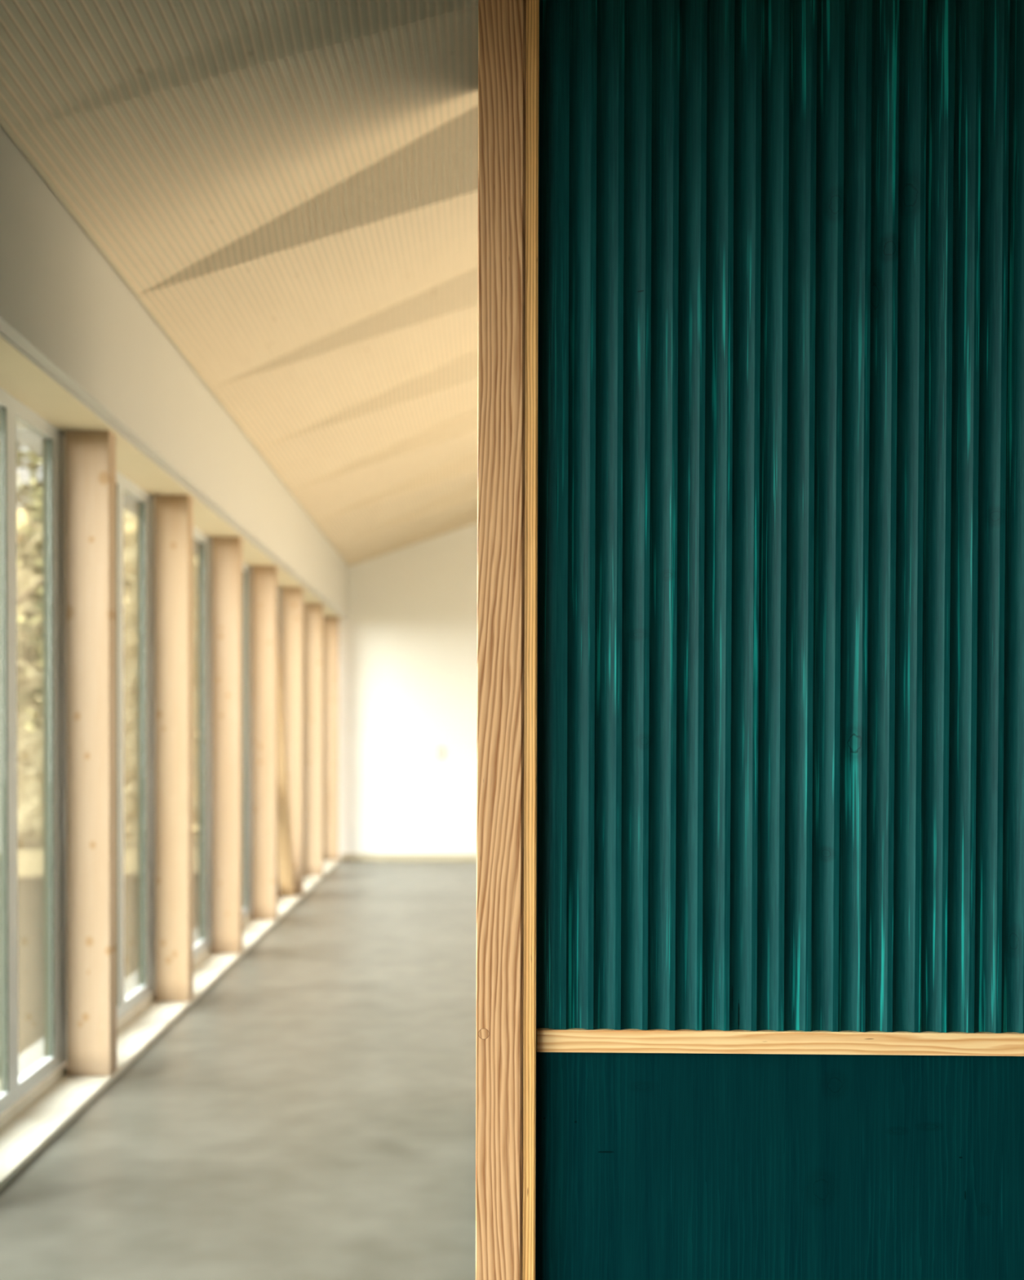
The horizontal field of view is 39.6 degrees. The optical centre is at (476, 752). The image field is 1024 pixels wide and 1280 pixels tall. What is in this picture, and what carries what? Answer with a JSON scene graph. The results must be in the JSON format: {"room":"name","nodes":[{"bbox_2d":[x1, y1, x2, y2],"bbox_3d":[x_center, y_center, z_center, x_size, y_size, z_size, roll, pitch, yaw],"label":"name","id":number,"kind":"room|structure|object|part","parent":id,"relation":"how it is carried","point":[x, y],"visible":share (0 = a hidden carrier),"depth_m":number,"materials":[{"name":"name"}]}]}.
{"room":"corridor","nodes":[
{"label":"corridor","id":0,"kind":"room"},
{"bbox_2d":[18,973,134,1075],"bbox_3d":[-1.851,1.318,6.083,0.204,0.055,19.120,0,1,0],"label":"paving","id":1,"kind":"structure","parent":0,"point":[34,1053],"depth_m":6.10,"materials":[{"name":"white concrete"}]},
{"bbox_2d":[0,124,348,617],"bbox_3d":[-1.676,-1.847,6.030,0.540,1.060,19.120,0,1,0],"label":"wall","id":2,"kind":"structure","parent":0,"point":[64,306],"depth_m":5.78,"materials":[{"name":"white paint"}]},
{"bbox_2d":[0,387,66,1114],"bbox_3d":[-1.721,-0.005,5.093,0.042,2.594,1.595,0,1,0],"label":"window","id":3,"kind":"structure","parent":2,"relation":"in","point":[13,1086],"depth_m":5.60,"materials":[{"name":"grey metal"}]},
{"bbox_3d":[-1.715,-0.011,5.493,0.004,2.482,0.453,0,1,0],"label":"glass pane","id":4,"kind":"part","parent":3,"relation":"part of","materials":[{"name":"clear glass"}]},
{"bbox_2d":[115,471,154,1018],"bbox_3d":[-1.721,-0.031,6.688,0.042,2.594,1.595,0,1,0],"label":"window","id":5,"kind":"structure","parent":2,"relation":"in","point":[144,980],"depth_m":7.26,"materials":[{"name":"grey metal"}]},
{"bbox_3d":[-1.715,-0.037,7.088,0.004,2.482,0.453,0,1,0],"label":"glass pane","id":6,"kind":"part","parent":5,"relation":"part of","materials":[{"name":"clear glass"}]},
{"bbox_2d":[0,336,342,617],"bbox_3d":[-1.586,-1.316,6.039,0.220,0.002,19.120,0,1,0],"label":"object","id":7,"kind":"structure","parent":2,"relation":"attached to","point":[20,377],"depth_m":5.90,"materials":[{"name":"beige wood"}]},
{"bbox_2d":[153,497,210,989],"bbox_3d":[-1.721,-0.057,8.283,0.042,2.594,1.595,0,1,0],"label":"window","id":8,"kind":"structure","parent":2,"relation":"in","point":[201,541],"depth_m":8.84,"materials":[{"name":"grey metal"}]},
{"bbox_3d":[-1.715,-0.064,8.683,0.004,2.482,0.453,0,1,0],"label":"glass pane","id":9,"kind":"part","parent":8,"relation":"part of","materials":[{"name":"clear glass"}]},
{"bbox_2d":[210,538,250,943],"bbox_3d":[-1.721,-0.084,9.877,0.042,2.594,1.595,0,1,0],"label":"window","id":10,"kind":"structure","parent":2,"relation":"in","point":[246,569],"depth_m":10.50,"materials":[{"name":"grey metal"}]},
{"bbox_3d":[-1.715,-0.090,10.277,0.004,2.482,0.453,0,1,0],"label":"glass pane","id":11,"kind":"part","parent":10,"relation":"part of","materials":[{"name":"clear glass"}]},
{"bbox_2d":[250,567,279,911],"bbox_3d":[-1.721,-0.110,11.472,0.042,2.594,1.595,0,1,0],"label":"window","id":12,"kind":"structure","parent":2,"relation":"in","point":[278,588],"depth_m":10.73,"materials":[{"name":"grey metal"}]},
{"bbox_2d":[280,588,281,664],"bbox_3d":[-1.721,-0.136,13.067,0.042,2.594,1.595,0,1,0],"label":"window","id":13,"kind":"structure","parent":2,"relation":"in","point":[280,588],"depth_m":12.33,"materials":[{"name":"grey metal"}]},
{"bbox_2d":[0,860,476,1279],"bbox_3d":[0.872,1.351,9.759,5.650,0.120,12.170,0,1,0],"label":"floor","id":14,"kind":"structure","parent":0,"point":[311,1115],"depth_m":5.16,"materials":[{"name":"concrete"}]},
{"bbox_2d":[0,857,341,1191],"bbox_3d":[-1.621,1.315,6.083,0.255,0.062,19.120,0,1,0],"label":"window sill","id":15,"kind":"structure","parent":14,"relation":"on","point":[33,1122],"depth_m":5.82,"materials":[{"name":"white wood"}]},
{"bbox_2d":[65,430,117,1075],"bbox_3d":[-1.586,0.006,5.859,0.178,2.636,0.115,0,1,0],"label":"timber post","id":16,"kind":"object","parent":15,"relation":"on","point":[91,455],"visible":1,"depth_m":5.80,"materials":[{"name":"brown wood"}]},
{"bbox_2d":[154,494,193,1001],"bbox_3d":[-1.586,-0.020,7.453,0.178,2.636,0.115,0,1,0],"label":"timber post","id":17,"kind":"object","parent":15,"relation":"on","point":[173,513],"visible":1,"depth_m":7.40,"materials":[{"name":"brown wood"}]},
{"bbox_2d":[212,536,243,953],"bbox_3d":[-1.586,-0.046,9.048,0.178,2.636,0.115,0,1,0],"label":"timber post","id":18,"kind":"object","parent":15,"relation":"on","point":[227,551],"visible":1,"depth_m":8.99,"materials":[{"name":"brown wood"}]},
{"bbox_2d":[252,565,277,919],"bbox_3d":[-1.586,-0.072,10.643,0.178,2.636,0.115,0,1,0],"label":"timber post","id":19,"kind":"object","parent":15,"relation":"on","point":[264,578],"visible":1,"depth_m":10.59,"materials":[{"name":"brown wood"}]},
{"bbox_2d":[277,611,295,896],"bbox_3d":[-1.610,-0.088,11.513,0.110,2.638,1.325,0,1,0],"label":"diagonal brace","id":20,"kind":"object","parent":15,"relation":"on","point":[285,854],"visible":0.5,"depth_m":11.71,"materials":[{"name":"brown wood"}]},
{"bbox_2d":[281,586,303,894],"bbox_3d":[-1.586,-0.099,12.238,0.178,2.636,0.115,0,1,0],"label":"timber post","id":21,"kind":"object","parent":15,"relation":"on","point":[292,597],"visible":0.71,"depth_m":12.18,"materials":[{"name":"brown wood"}]},
{"bbox_2d":[303,603,323,875],"bbox_3d":[-1.586,-0.125,13.832,0.178,2.636,0.115,0,1,0],"label":"timber post","id":22,"kind":"object","parent":15,"relation":"on","point":[313,612],"visible":1,"depth_m":13.77,"materials":[{"name":"brown wood"}]},
{"bbox_2d":[323,616,339,860],"bbox_3d":[-1.586,-0.151,15.427,0.178,2.636,0.115,0,1,0],"label":"timber post","id":23,"kind":"object","parent":15,"relation":"on","point":[331,624],"visible":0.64,"depth_m":15.37,"materials":[{"name":"brown wood"}]},
{"bbox_2d":[0,0,478,566],"bbox_3d":[0.952,-2.872,5.988,5.110,2.000,19.270,0,1,0],"label":"ceiling","id":24,"kind":"structure","parent":0,"point":[288,189],"depth_m":5.67,"materials":[{"name":"brown wood"}]},
{"bbox_2d":[339,523,477,857],"bbox_3d":[0.804,-1.907,15.691,5.600,6.200,0.200,0,1,0],"label":"wall","id":25,"kind":"structure","parent":0,"point":[408,638],"depth_m":15.61,"materials":[{"name":"white paint"}]},
{"bbox_2d":[341,853,476,861],"bbox_3d":[0.952,1.157,15.632,4.890,0.075,0.018,0,1,0],"label":"baseboard","id":26,"kind":"structure","parent":25,"relation":"attached to","point":[370,857],"depth_m":15.62,"materials":[{"name":"beige wood"}]},
{"bbox_2d":[436,746,444,758],"bbox_3d":[-0.395,0.002,15.614,0.084,0.130,0.016,0,1,0],"label":"light switch","id":27,"kind":"object","parent":25,"relation":"attached to","point":[440,750],"visible":1,"depth_m":15.61,"materials":[{"name":"white plastic"}]},
{"bbox_3d":[0.872,1.512,0.000,5.650,0.120,7.350,0,1,0],"label":"floor","id":28,"kind":"structure","parent":0,"visible":0},
{"bbox_2d":[475,0,525,1279],"bbox_3d":[0.043,-0.393,2.589,0.085,3.600,0.054,0,1,0],"label":"post","id":29,"kind":"object","parent":28,"relation":"on","point":[501,23],"visible":1,"depth_m":2.56,"materials":[{"name":"brown wood"}]},
{"bbox_3d":[1.708,-0.913,4.046,3.388,4.600,2.878,0,1,0],"label":"wall partition","id":30,"kind":"structure","parent":0,"visible":0},
{"bbox_2d":[522,0,539,1279],"bbox_3d":[0.099,-0.393,2.587,0.024,3.600,0.042,0,1,0],"label":"edge lath","id":31,"kind":"object","parent":30,"relation":"attached to","point":[532,6],"visible":1,"depth_m":2.57,"materials":[{"name":"brown wood"}]},
{"bbox_2d":[535,1050,1023,1279],"bbox_3d":[1.748,0.982,2.628,3.279,0.858,0.018,0,1,0],"label":"flat panel","id":32,"kind":"object","parent":30,"relation":"attached to","point":[650,1166],"visible":1,"depth_m":2.62,"materials":[{"name":"teal wood"}]},
{"bbox_2d":[536,1027,1023,1056],"bbox_3d":[1.749,0.542,2.614,3.279,0.043,0.022,0,1,0],"label":"rail","id":33,"kind":"object","parent":30,"relation":"attached to","point":[548,1040],"visible":1,"depth_m":2.60,"materials":[{"name":"brown wood"}]},
{"bbox_2d":[536,0,1023,1033],"bbox_3d":[1.732,-0.829,2.592,3.255,2.720,0.026,0,1,0],"label":"panel","id":34,"kind":"object","parent":30,"relation":"attached to","point":[780,713],"visible":0.99,"depth_m":2.60,"materials":[{"name":"teal wood"}]},
{"label":"outside","id":35,"kind":"structure","parent":0,"visible":0},
{"bbox_2d":[17,843,137,1054],"bbox_3d":[-30.982,0.947,45.023,58.040,0.380,150.000,0,1,0],"label":"ground","id":36,"kind":"structure","parent":35,"point":[30,856],"depth_m":10.96,"materials":[{"name":"beige"}]},
{"bbox_2d":[16,440,133,731],"bbox_3d":[-5.210,-1.258,14.995,3.079,5.137,3.091,0,1,0],"label":"tree","id":37,"kind":"object","parent":36,"relation":"on","point":[25,698],"visible":0.2,"depth_m":14.87,"materials":[{"name":"green plant"}]},
{"bbox_2d":[17,507,137,845],"bbox_3d":[-10.005,-1.083,19.882,13.177,4.700,2.008,0,1,0],"label":"hedge","id":38,"kind":"object","parent":36,"relation":"on","point":[30,766],"visible":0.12,"depth_m":19.21,"materials":[{"name":"green plant"}]}
]}

